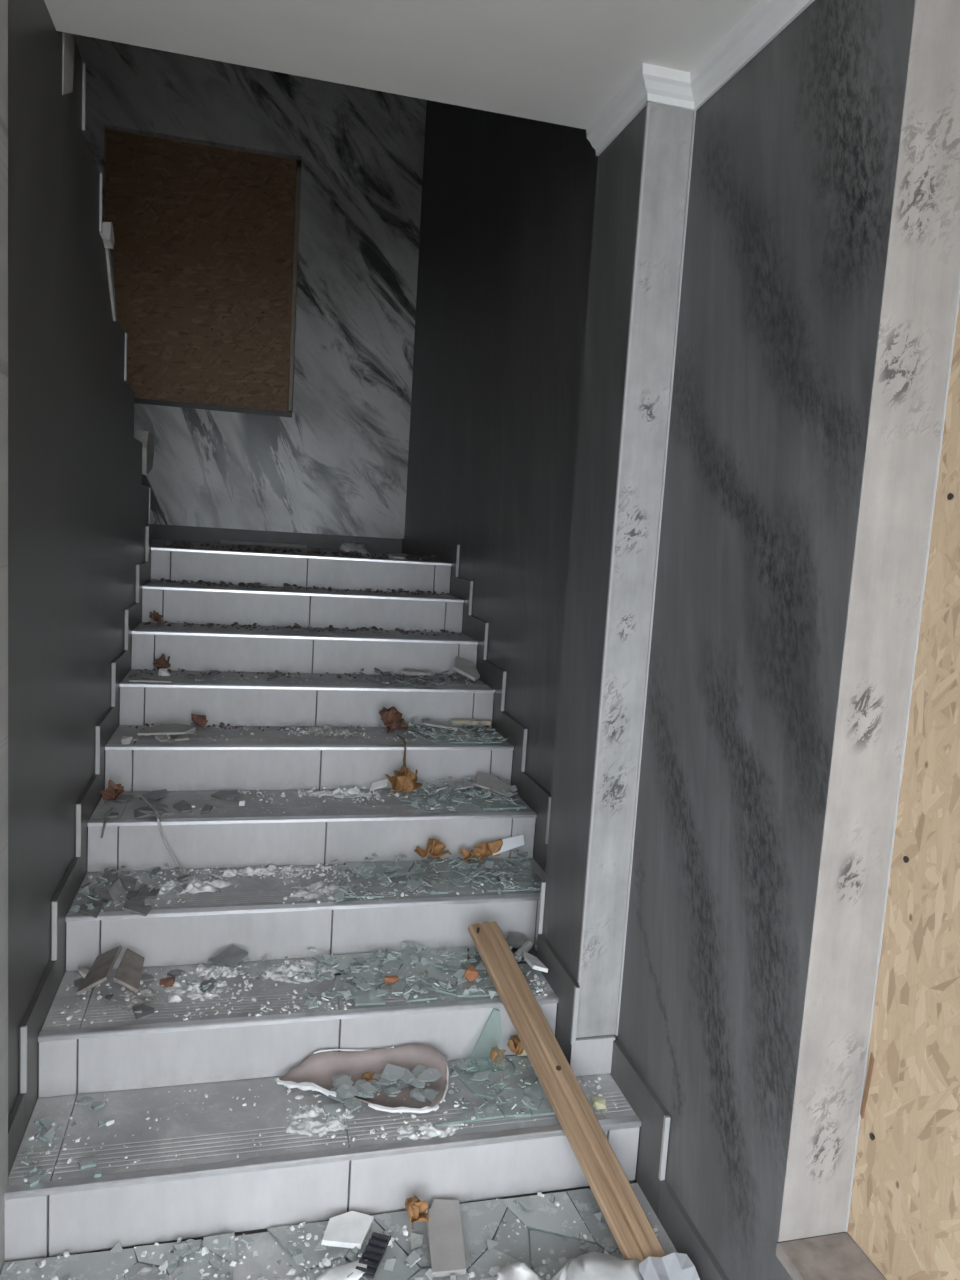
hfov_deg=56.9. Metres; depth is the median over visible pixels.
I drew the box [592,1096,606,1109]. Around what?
bit
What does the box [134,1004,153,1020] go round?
shard
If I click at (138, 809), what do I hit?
shard
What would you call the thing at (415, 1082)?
shard
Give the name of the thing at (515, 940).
shard
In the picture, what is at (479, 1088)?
shard
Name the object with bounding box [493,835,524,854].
strip
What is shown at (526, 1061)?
shard
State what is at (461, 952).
shard
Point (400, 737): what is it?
dry stalk
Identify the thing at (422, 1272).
shard
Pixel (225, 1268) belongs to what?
shard
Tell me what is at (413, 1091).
shard
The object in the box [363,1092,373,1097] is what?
shard
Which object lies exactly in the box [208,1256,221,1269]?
shard
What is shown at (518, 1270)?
chunk
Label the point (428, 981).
shard
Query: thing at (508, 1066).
shard
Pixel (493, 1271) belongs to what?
crumbs
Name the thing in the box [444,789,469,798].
shard
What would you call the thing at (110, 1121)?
chunk
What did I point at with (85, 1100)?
shard
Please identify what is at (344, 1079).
shard
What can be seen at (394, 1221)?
shard
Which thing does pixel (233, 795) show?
shard
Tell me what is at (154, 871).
shard
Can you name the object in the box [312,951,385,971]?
shard
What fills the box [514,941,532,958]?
pipe stub
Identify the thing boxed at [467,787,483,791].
shard
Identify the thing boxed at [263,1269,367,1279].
powder
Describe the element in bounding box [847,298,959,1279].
panel
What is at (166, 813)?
shard
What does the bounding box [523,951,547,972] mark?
flake
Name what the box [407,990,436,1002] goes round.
shard
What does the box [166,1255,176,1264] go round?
shard
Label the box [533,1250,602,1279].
shard
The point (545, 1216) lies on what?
shard
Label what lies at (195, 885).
powder
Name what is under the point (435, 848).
dry leaf
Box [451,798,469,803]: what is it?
shard
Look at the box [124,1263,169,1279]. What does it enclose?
shard
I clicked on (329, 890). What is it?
powder
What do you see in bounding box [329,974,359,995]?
shard
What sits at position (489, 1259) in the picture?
shard
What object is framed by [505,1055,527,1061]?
shard
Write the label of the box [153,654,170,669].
dry leaf
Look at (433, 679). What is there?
glass splinters
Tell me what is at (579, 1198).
shard
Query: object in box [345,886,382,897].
shard
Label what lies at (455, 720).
wood piece
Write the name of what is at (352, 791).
powder
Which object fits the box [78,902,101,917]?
shard
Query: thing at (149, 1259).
shard
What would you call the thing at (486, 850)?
dry leaf
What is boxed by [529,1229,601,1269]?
shard
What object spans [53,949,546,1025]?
crumbs
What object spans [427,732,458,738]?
shard
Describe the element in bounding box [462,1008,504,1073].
shard
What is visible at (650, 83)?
crown molding
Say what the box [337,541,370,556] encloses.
chunk
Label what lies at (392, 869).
shard
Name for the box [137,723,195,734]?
flake
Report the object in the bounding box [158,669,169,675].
chunk
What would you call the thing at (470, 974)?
bit
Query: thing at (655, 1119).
baseboard
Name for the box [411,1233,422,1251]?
shard
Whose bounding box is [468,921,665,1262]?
batten
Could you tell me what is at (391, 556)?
chunk
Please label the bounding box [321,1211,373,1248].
flake
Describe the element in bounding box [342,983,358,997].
shard
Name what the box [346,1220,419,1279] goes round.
shard
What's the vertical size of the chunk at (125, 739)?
0.022 m
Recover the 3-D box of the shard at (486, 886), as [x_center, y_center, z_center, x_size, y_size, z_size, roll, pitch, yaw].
[0.034,0.731,2.679,0.071,0.006,0.138,1,7,-21]
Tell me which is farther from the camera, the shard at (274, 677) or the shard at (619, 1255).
the shard at (274, 677)
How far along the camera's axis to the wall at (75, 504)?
2.00 m
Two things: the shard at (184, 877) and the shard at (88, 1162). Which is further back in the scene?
the shard at (184, 877)
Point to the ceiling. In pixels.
(561, 62)
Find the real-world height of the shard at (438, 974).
0.006 m
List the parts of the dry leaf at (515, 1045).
blade, blade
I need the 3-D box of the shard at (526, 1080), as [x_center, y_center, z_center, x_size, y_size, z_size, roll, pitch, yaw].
[0.116,1.085,2.183,0.019,0.012,0.036,4,7,4]
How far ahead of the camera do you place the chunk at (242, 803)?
2.80 m
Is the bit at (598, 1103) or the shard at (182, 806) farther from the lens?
the shard at (182, 806)
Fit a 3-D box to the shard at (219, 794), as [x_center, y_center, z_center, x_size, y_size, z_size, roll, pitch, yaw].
[-0.816,0.502,2.870,0.090,0.013,0.062,7,7,26]
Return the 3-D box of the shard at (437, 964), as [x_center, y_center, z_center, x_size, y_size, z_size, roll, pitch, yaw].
[-0.110,0.892,2.429,0.026,0.010,0.023,5,7,11]
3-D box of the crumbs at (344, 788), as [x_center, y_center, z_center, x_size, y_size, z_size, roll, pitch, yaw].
[-0.426,0.521,2.903,1.090,0.022,0.270,2,7,-14]
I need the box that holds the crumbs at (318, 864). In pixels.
[86,863,536,911]
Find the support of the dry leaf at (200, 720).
on the staircase
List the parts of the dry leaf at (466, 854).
blade, blade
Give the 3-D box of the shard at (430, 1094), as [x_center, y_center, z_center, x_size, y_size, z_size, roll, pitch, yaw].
[-0.117,1.063,2.071,0.032,0.008,0.043,6,7,18]
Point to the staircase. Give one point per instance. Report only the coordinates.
(292, 1179)
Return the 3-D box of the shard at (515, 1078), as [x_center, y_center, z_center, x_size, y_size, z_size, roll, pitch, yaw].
[0.125,1.095,2.216,0.125,0.006,0.102,1,8,-14]
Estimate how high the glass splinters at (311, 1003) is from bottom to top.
0.043 m
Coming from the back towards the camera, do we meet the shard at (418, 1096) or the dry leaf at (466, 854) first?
the dry leaf at (466, 854)
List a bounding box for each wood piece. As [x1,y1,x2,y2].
[220,540,306,547]
[452,718,490,724]
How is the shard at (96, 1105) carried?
on the staircase
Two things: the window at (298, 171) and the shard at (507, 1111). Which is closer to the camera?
the shard at (507, 1111)
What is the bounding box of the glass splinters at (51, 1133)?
[21,1055,534,1176]
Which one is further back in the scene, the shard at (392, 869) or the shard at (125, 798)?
the shard at (125, 798)
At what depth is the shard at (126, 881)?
2.49 m
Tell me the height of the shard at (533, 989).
0.005 m
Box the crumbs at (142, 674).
[142,674,471,683]
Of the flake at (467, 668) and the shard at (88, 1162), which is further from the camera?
the flake at (467, 668)
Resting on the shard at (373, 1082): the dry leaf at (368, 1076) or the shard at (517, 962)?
the dry leaf at (368, 1076)
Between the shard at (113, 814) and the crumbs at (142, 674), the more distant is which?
the crumbs at (142, 674)
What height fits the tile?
0.050 m
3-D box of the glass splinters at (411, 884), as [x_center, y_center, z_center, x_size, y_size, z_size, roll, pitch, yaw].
[-0.452,0.693,2.595,1.333,0.049,0.288,2,7,-14]
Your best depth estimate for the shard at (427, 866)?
2.76 m
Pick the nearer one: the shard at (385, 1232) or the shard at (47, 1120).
the shard at (385, 1232)
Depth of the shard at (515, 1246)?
1.89 m
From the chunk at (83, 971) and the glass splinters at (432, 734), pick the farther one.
the glass splinters at (432, 734)
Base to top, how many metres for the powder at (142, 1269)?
0.021 m
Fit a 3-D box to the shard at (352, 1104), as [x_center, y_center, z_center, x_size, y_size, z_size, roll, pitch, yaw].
[-0.292,1.064,2.035,0.034,0.010,0.047,-1,8,-35]
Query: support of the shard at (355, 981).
on the shard at (338, 985)
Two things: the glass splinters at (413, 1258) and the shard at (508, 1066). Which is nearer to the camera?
the glass splinters at (413, 1258)
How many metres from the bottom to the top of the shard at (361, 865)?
0.006 m
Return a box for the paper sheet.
[639,1252,699,1279]
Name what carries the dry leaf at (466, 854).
on the staircase
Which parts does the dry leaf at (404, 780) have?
blade, blade, blade, blade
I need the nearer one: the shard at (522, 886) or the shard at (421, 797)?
the shard at (522, 886)
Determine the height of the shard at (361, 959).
0.010 m
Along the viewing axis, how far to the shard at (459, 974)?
2.38 m
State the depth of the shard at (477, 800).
2.98 m
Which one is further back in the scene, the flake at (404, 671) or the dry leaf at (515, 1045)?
the flake at (404, 671)
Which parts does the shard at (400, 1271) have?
plastic strip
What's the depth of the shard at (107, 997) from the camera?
2.18 m
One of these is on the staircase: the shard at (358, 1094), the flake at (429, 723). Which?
the flake at (429, 723)
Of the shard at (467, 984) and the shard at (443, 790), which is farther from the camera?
the shard at (443, 790)
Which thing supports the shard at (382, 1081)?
in the bowl
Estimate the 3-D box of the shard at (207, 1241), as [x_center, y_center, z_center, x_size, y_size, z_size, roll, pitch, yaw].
[-0.534,1.250,1.819,0.069,0.005,0.074,1,8,-14]
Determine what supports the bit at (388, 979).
on the staircase
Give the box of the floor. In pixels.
[128,1180,677,1279]
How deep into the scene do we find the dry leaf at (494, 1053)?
2.23 m
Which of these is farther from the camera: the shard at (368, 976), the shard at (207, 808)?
the shard at (207, 808)
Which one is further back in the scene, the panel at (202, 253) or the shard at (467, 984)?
the panel at (202, 253)
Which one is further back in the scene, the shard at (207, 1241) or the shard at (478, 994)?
the shard at (478, 994)
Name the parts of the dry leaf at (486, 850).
blade, blade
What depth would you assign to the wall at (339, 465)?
5.39 m
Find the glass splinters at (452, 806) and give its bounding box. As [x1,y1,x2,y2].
[404,776,518,810]
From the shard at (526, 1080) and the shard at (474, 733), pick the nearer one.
the shard at (526, 1080)
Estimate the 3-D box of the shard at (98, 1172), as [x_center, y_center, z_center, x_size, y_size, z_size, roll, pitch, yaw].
[-0.778,1.084,1.807,0.016,0.013,0.030,1,7,-20]
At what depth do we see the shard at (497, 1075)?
2.21 m
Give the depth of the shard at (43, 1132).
1.90 m
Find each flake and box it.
[129,678,170,682]
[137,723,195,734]
[155,735,167,741]
[175,734,189,740]
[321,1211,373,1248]
[370,779,388,790]
[400,669,430,675]
[424,721,457,729]
[453,656,479,680]
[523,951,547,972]
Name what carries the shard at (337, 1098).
in the bowl
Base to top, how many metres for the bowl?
0.061 m
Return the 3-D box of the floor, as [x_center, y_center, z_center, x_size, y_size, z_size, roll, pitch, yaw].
[-1.234,1.216,2.660,3.300,0.200,5.980,2,7,-14]
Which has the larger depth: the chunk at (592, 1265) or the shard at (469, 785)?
the shard at (469, 785)
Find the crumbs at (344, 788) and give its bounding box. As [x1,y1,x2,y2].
[171,787,519,814]
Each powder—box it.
[109,986,157,1009]
[121,1261,181,1279]
[149,877,238,894]
[165,978,228,1002]
[191,963,244,979]
[208,864,294,877]
[249,960,343,983]
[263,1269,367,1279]
[286,1104,354,1136]
[289,725,361,736]
[290,881,352,901]
[309,787,377,797]
[396,1122,461,1140]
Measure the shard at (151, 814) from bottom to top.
0.013 m
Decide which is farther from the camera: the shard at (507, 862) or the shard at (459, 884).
the shard at (507, 862)
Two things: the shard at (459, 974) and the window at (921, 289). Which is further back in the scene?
the shard at (459, 974)
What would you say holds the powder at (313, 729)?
on the staircase
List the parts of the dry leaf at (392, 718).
blade, blade, blade, blade, blade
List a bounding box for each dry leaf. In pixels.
[100,780,124,802]
[149,610,162,621]
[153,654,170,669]
[191,714,207,729]
[361,1072,378,1080]
[379,706,408,732]
[385,766,422,793]
[405,1195,428,1229]
[414,838,448,860]
[458,848,480,860]
[474,839,502,861]
[491,1047,505,1060]
[507,1034,523,1054]
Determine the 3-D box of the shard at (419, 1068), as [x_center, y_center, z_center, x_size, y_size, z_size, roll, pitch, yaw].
[-0.143,1.057,2.168,0.049,0.011,0.050,5,7,14]
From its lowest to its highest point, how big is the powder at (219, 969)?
0.027 m
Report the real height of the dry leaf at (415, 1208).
0.063 m
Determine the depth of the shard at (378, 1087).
2.12 m
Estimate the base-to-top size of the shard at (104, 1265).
0.006 m
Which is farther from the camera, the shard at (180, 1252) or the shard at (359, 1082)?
the shard at (359, 1082)
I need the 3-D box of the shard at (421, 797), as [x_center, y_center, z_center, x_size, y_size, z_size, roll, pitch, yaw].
[-0.205,0.532,2.969,0.121,0.008,0.082,5,7,11]
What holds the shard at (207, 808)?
on the staircase
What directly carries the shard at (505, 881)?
on the staircase
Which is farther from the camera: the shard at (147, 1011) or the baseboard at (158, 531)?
the baseboard at (158, 531)
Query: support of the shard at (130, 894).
on the staircase
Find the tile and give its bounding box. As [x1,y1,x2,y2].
[76,945,144,994]
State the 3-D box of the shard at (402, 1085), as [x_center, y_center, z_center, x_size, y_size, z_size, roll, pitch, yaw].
[-0.199,1.066,2.130,0.046,0.013,0.033,8,8,32]
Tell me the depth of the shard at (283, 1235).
1.84 m
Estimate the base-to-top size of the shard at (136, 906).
0.029 m
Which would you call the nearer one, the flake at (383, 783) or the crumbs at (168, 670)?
the flake at (383, 783)
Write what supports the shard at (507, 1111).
on the staircase
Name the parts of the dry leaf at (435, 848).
blade, blade, blade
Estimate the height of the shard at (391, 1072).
0.012 m
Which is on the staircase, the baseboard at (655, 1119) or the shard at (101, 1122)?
the shard at (101, 1122)
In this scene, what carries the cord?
on the staircase
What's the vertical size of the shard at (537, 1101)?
0.008 m
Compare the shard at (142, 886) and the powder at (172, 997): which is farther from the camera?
the shard at (142, 886)
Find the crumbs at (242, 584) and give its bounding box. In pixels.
[160,578,448,594]
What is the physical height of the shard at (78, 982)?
0.015 m
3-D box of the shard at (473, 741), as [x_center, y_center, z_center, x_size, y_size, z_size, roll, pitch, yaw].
[-0.057,0.363,3.197,0.124,0.006,0.066,2,6,-15]
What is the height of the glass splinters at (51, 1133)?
0.021 m
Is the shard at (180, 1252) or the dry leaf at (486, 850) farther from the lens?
the dry leaf at (486, 850)
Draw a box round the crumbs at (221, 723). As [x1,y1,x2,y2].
[129,722,490,731]
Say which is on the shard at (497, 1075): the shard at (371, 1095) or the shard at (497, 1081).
the shard at (497, 1081)
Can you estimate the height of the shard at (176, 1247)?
0.015 m
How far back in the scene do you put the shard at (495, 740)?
3.20 m
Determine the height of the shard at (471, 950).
0.006 m
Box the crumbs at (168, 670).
[138,668,470,680]
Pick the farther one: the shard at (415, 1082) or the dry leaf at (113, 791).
the dry leaf at (113, 791)
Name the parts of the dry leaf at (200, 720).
blade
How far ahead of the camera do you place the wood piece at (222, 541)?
5.28 m
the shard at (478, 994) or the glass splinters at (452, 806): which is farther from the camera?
the glass splinters at (452, 806)
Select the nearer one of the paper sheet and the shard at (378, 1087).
the paper sheet
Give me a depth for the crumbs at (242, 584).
3.98 m
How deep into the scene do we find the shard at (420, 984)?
2.33 m
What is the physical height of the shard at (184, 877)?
0.021 m
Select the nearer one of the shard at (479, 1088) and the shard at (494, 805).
the shard at (479, 1088)
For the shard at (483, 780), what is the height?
0.055 m
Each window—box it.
[104,128,300,417]
[776,0,959,1279]
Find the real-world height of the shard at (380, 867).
0.006 m
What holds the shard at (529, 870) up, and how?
on the staircase
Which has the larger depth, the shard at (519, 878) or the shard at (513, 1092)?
the shard at (519, 878)
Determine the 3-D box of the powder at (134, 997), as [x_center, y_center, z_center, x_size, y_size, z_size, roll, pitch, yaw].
[-0.861,0.886,2.204,0.110,0.017,0.110,9,8,37]
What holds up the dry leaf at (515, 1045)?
on the shard at (526, 1061)
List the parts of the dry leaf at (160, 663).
blade, blade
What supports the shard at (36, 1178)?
on the staircase
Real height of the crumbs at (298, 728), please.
0.021 m
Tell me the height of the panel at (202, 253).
1.478 m
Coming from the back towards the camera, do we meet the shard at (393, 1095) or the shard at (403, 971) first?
the shard at (403, 971)
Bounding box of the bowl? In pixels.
[276,1044,448,1112]
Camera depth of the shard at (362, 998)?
2.25 m
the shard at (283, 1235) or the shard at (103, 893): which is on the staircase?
the shard at (103, 893)
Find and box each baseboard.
[8,526,150,1176]
[149,524,401,552]
[402,539,728,1279]
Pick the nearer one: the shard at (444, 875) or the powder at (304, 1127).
the powder at (304, 1127)
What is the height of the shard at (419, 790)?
0.006 m
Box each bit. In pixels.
[159,977,174,986]
[384,975,398,982]
[464,964,479,981]
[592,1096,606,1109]
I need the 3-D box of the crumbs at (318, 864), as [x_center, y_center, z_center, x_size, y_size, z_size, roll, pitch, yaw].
[-0.473,0.707,2.595,1.296,0.020,0.288,2,7,-14]
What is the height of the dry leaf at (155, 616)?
0.046 m
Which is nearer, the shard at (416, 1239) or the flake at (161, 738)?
the shard at (416, 1239)
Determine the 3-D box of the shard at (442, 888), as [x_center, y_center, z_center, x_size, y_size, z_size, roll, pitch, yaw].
[-0.146,0.725,2.640,0.117,0.006,0.153,2,6,-14]
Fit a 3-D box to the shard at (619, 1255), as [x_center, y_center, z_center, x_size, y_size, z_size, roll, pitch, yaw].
[0.265,1.303,1.815,0.100,0.006,0.120,3,6,-15]
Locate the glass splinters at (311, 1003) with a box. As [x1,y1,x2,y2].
[186,942,542,1008]
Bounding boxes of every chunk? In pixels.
[77,966,89,978]
[105,1119,114,1125]
[121,736,132,743]
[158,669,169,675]
[239,800,244,805]
[316,1260,366,1279]
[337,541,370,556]
[388,554,404,559]
[482,1262,541,1279]
[551,1252,642,1279]
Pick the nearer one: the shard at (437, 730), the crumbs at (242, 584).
the shard at (437, 730)
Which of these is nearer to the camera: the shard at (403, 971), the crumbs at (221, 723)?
the shard at (403, 971)
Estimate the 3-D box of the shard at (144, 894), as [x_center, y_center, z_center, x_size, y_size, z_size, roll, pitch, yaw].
[-0.916,0.700,2.456,0.054,0.006,0.070,3,7,-15]
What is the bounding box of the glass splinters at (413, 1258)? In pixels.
[7,1200,616,1279]
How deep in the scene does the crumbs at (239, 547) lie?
4.29 m
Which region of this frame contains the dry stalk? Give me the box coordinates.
[397,735,406,766]
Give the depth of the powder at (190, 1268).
1.77 m
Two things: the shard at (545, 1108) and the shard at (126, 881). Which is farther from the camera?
the shard at (126, 881)
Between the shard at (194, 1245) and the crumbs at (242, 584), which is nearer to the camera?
the shard at (194, 1245)
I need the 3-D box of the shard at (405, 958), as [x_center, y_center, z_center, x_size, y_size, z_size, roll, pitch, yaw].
[-0.141,0.896,2.480,0.168,0.006,0.123,1,8,-14]
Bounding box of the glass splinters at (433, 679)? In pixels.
[355,667,484,685]
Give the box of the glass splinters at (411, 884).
[72,850,532,911]
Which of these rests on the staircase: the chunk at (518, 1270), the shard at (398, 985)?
the shard at (398, 985)
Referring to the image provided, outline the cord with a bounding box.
[133,795,182,871]
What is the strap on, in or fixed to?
hanging from the staircase
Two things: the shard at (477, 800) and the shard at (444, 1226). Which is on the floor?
the shard at (444, 1226)
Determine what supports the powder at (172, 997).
on the staircase
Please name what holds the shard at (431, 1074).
on the bowl
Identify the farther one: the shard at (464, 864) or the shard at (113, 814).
the shard at (464, 864)
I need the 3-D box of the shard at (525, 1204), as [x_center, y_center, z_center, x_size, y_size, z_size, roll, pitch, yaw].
[0.100,1.261,1.982,0.027,0.007,0.030,3,7,-8]
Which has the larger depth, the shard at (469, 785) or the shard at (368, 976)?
the shard at (469, 785)
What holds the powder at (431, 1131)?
on the staircase
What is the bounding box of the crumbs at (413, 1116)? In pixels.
[23,1059,617,1181]
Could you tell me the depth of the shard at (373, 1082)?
2.13 m
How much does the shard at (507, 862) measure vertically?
0.007 m
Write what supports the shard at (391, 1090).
in the bowl
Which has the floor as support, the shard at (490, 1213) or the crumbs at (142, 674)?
the shard at (490, 1213)
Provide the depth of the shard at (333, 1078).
2.13 m
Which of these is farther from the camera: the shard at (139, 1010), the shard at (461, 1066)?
the shard at (461, 1066)
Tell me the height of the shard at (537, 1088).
0.005 m
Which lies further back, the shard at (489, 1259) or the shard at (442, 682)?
the shard at (442, 682)
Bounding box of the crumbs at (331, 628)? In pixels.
[144,621,460,635]
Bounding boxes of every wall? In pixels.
[0,0,153,1274]
[73,34,426,538]
[404,0,914,1279]
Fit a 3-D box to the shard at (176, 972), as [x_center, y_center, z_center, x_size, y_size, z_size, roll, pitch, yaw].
[-0.798,0.872,2.324,0.024,0.013,0.044,7,8,29]
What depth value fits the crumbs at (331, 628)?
3.72 m
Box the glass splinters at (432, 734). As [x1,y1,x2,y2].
[292,716,507,742]
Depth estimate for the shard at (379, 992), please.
2.26 m
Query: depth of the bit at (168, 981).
2.26 m
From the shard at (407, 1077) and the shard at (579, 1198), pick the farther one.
the shard at (407, 1077)
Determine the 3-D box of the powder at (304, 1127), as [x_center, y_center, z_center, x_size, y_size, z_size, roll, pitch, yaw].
[-0.368,1.090,2.019,0.152,0.017,0.125,5,7,8]
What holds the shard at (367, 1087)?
in the bowl
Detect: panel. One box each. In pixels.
[105,129,296,411]
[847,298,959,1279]
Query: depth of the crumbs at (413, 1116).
2.01 m
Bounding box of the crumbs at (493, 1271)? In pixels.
[8,1192,657,1279]
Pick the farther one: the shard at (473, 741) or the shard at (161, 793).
the shard at (473, 741)
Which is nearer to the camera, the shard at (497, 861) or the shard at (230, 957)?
the shard at (230, 957)
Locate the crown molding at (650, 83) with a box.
[586,0,814,155]
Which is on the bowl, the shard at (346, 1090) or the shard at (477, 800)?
the shard at (346, 1090)
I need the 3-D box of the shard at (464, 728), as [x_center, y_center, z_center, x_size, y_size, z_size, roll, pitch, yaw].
[-0.060,0.341,3.374,0.180,0.005,0.089,3,7,-15]
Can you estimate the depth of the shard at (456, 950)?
2.52 m
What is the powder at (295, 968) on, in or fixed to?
on the staircase
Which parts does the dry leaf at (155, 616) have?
blade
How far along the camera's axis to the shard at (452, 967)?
2.42 m
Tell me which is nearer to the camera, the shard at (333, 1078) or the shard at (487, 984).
the shard at (333, 1078)
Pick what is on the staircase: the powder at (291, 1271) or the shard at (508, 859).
the shard at (508, 859)
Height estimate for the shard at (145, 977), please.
0.013 m
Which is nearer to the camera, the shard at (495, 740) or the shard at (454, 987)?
the shard at (454, 987)
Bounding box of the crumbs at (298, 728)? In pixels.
[137,725,487,740]
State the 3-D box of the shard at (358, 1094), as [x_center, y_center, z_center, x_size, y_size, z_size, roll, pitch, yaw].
[-0.291,1.056,2.073,0.061,0.011,0.026,5,7,13]
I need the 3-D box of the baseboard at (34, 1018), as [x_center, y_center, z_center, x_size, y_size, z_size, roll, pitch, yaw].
[-1.070,0.440,2.306,0.015,1.443,3.539,2,7,-14]
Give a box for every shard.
[0,1248,135,1279]
[27,1171,42,1186]
[39,1115,53,1130]
[39,1128,49,1141]
[74,978,83,988]
[76,1096,92,1104]
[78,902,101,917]
[78,1156,97,1168]
[91,1100,106,1109]
[92,888,112,902]
[94,1168,101,1177]
[98,1119,105,1127]
[102,869,118,886]
[104,994,112,1000]
[107,812,118,817]
[116,794,134,802]
[119,875,136,890]
[123,899,152,916]
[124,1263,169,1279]
[126,890,138,899]
[132,1004,141,1013]
[134,806,149,818]
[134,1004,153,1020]
[134,1239,201,1266]
[137,807,164,812]
[137,887,159,898]
[138,884,146,889]
[139,789,166,799]
[140,809,170,815]
[140,973,153,981]
[145,810,164,816]
[149,867,160,876]
[155,803,167,808]
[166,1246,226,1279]
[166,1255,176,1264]
[167,969,184,976]
[171,1246,189,1256]
[173,800,191,812]
[173,1243,192,1258]
[177,874,193,880]
[186,1239,200,1251]
[199,980,214,992]
[200,804,212,813]
[202,1233,236,1261]
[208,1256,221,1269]
[208,1261,232,1279]
[209,945,247,968]
[211,790,242,799]
[222,790,240,798]
[267,676,277,681]
[267,1221,349,1270]
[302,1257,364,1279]
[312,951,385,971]
[323,1102,344,1115]
[328,1088,348,1102]
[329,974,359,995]
[331,1073,351,1082]
[335,1075,353,1087]
[336,1082,358,1098]
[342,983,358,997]
[343,952,401,985]
[344,862,374,876]
[344,1098,360,1111]
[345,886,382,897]
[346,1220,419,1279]
[352,979,362,983]
[353,957,366,961]
[353,1079,370,1093]
[353,1086,365,1097]
[354,984,384,1005]
[359,1082,377,1093]
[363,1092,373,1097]
[364,1074,381,1090]
[369,1077,380,1084]
[371,1207,430,1268]
[375,862,410,876]
[376,989,387,996]
[377,1078,397,1084]
[378,878,389,884]
[380,1085,401,1091]
[381,861,414,868]
[381,1063,405,1080]
[382,1230,390,1236]
[384,867,394,871]
[385,1090,397,1096]
[386,1087,400,1094]
[390,981,405,993]
[390,1081,408,1087]
[396,963,429,985]
[398,949,462,970]
[399,1069,414,1083]
[400,794,437,803]
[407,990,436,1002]
[408,725,450,733]
[409,859,450,874]
[409,875,449,893]
[409,1077,426,1087]
[409,1267,471,1279]
[410,1088,426,1101]
[411,871,464,880]
[411,1064,428,1077]
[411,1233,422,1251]
[412,1092,425,1101]
[415,684,426,686]
[415,981,455,995]
[416,787,428,795]
[418,1068,441,1081]
[422,978,455,993]
[422,1088,438,1101]
[426,968,463,984]
[426,1199,465,1276]
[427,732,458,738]
[430,947,467,969]
[435,680,447,685]
[435,963,444,967]
[435,1103,503,1126]
[439,787,453,796]
[440,859,484,876]
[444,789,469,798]
[446,963,457,970]
[447,731,467,737]
[447,985,458,991]
[448,726,485,732]
[449,738,482,743]
[449,1060,501,1098]
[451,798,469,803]
[451,881,464,886]
[452,969,464,978]
[454,782,472,790]
[455,860,470,867]
[455,1063,473,1069]
[456,969,483,996]
[459,951,468,954]
[459,1199,506,1270]
[460,1059,510,1090]
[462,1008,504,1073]
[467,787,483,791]
[468,795,487,805]
[468,988,498,997]
[468,1249,531,1279]
[469,730,495,741]
[469,947,483,967]
[470,1071,488,1080]
[471,860,491,871]
[475,873,500,891]
[476,772,510,795]
[476,962,525,975]
[480,801,525,809]
[482,858,504,871]
[482,972,494,988]
[484,738,501,742]
[493,871,541,883]
[493,1209,529,1265]
[495,796,526,807]
[495,1080,508,1088]
[495,1088,543,1108]
[496,863,536,874]
[500,880,515,891]
[500,1106,530,1116]
[502,1191,595,1244]
[504,857,530,865]
[504,860,514,865]
[504,1057,516,1072]
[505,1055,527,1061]
[506,932,525,948]
[510,1067,537,1088]
[512,1057,532,1070]
[516,881,541,890]
[518,1199,531,1209]
[523,1078,530,1084]
[523,1097,541,1109]
[524,976,535,991]
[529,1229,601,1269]
[530,1079,547,1097]
[530,1098,554,1116]
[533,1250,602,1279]
[549,1192,554,1202]
[567,1188,617,1249]
[603,1251,621,1258]
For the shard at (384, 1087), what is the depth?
2.12 m
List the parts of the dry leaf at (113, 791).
blade, blade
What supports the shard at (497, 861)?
on the staircase
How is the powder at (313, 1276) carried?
on the floor
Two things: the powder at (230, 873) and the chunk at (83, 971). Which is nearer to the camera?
the chunk at (83, 971)
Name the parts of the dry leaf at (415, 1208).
blade, blade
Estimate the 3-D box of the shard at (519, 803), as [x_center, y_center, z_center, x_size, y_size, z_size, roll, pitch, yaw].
[0.095,0.545,2.993,0.087,0.005,0.139,3,6,-15]
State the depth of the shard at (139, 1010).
2.13 m
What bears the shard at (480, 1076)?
on the shard at (479, 1088)
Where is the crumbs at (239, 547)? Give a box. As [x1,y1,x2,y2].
[163,541,435,559]
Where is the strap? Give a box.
[101,807,113,837]
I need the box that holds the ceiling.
[44,0,759,128]
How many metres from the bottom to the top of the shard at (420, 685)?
0.011 m
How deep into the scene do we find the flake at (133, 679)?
3.15 m
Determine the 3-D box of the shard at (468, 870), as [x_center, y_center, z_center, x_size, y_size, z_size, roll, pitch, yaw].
[-0.066,0.712,2.777,0.171,0.007,0.074,10,9,44]
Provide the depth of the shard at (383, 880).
2.60 m
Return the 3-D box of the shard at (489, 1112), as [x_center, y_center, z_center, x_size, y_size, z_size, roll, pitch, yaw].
[-0.029,1.103,2.063,0.163,0.006,0.052,2,7,-14]
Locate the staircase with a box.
[4,539,640,1261]
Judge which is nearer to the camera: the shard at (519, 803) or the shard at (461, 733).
the shard at (519, 803)
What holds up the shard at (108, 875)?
on the staircase
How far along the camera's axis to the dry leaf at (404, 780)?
2.94 m
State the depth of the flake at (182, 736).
2.95 m
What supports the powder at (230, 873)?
on the staircase

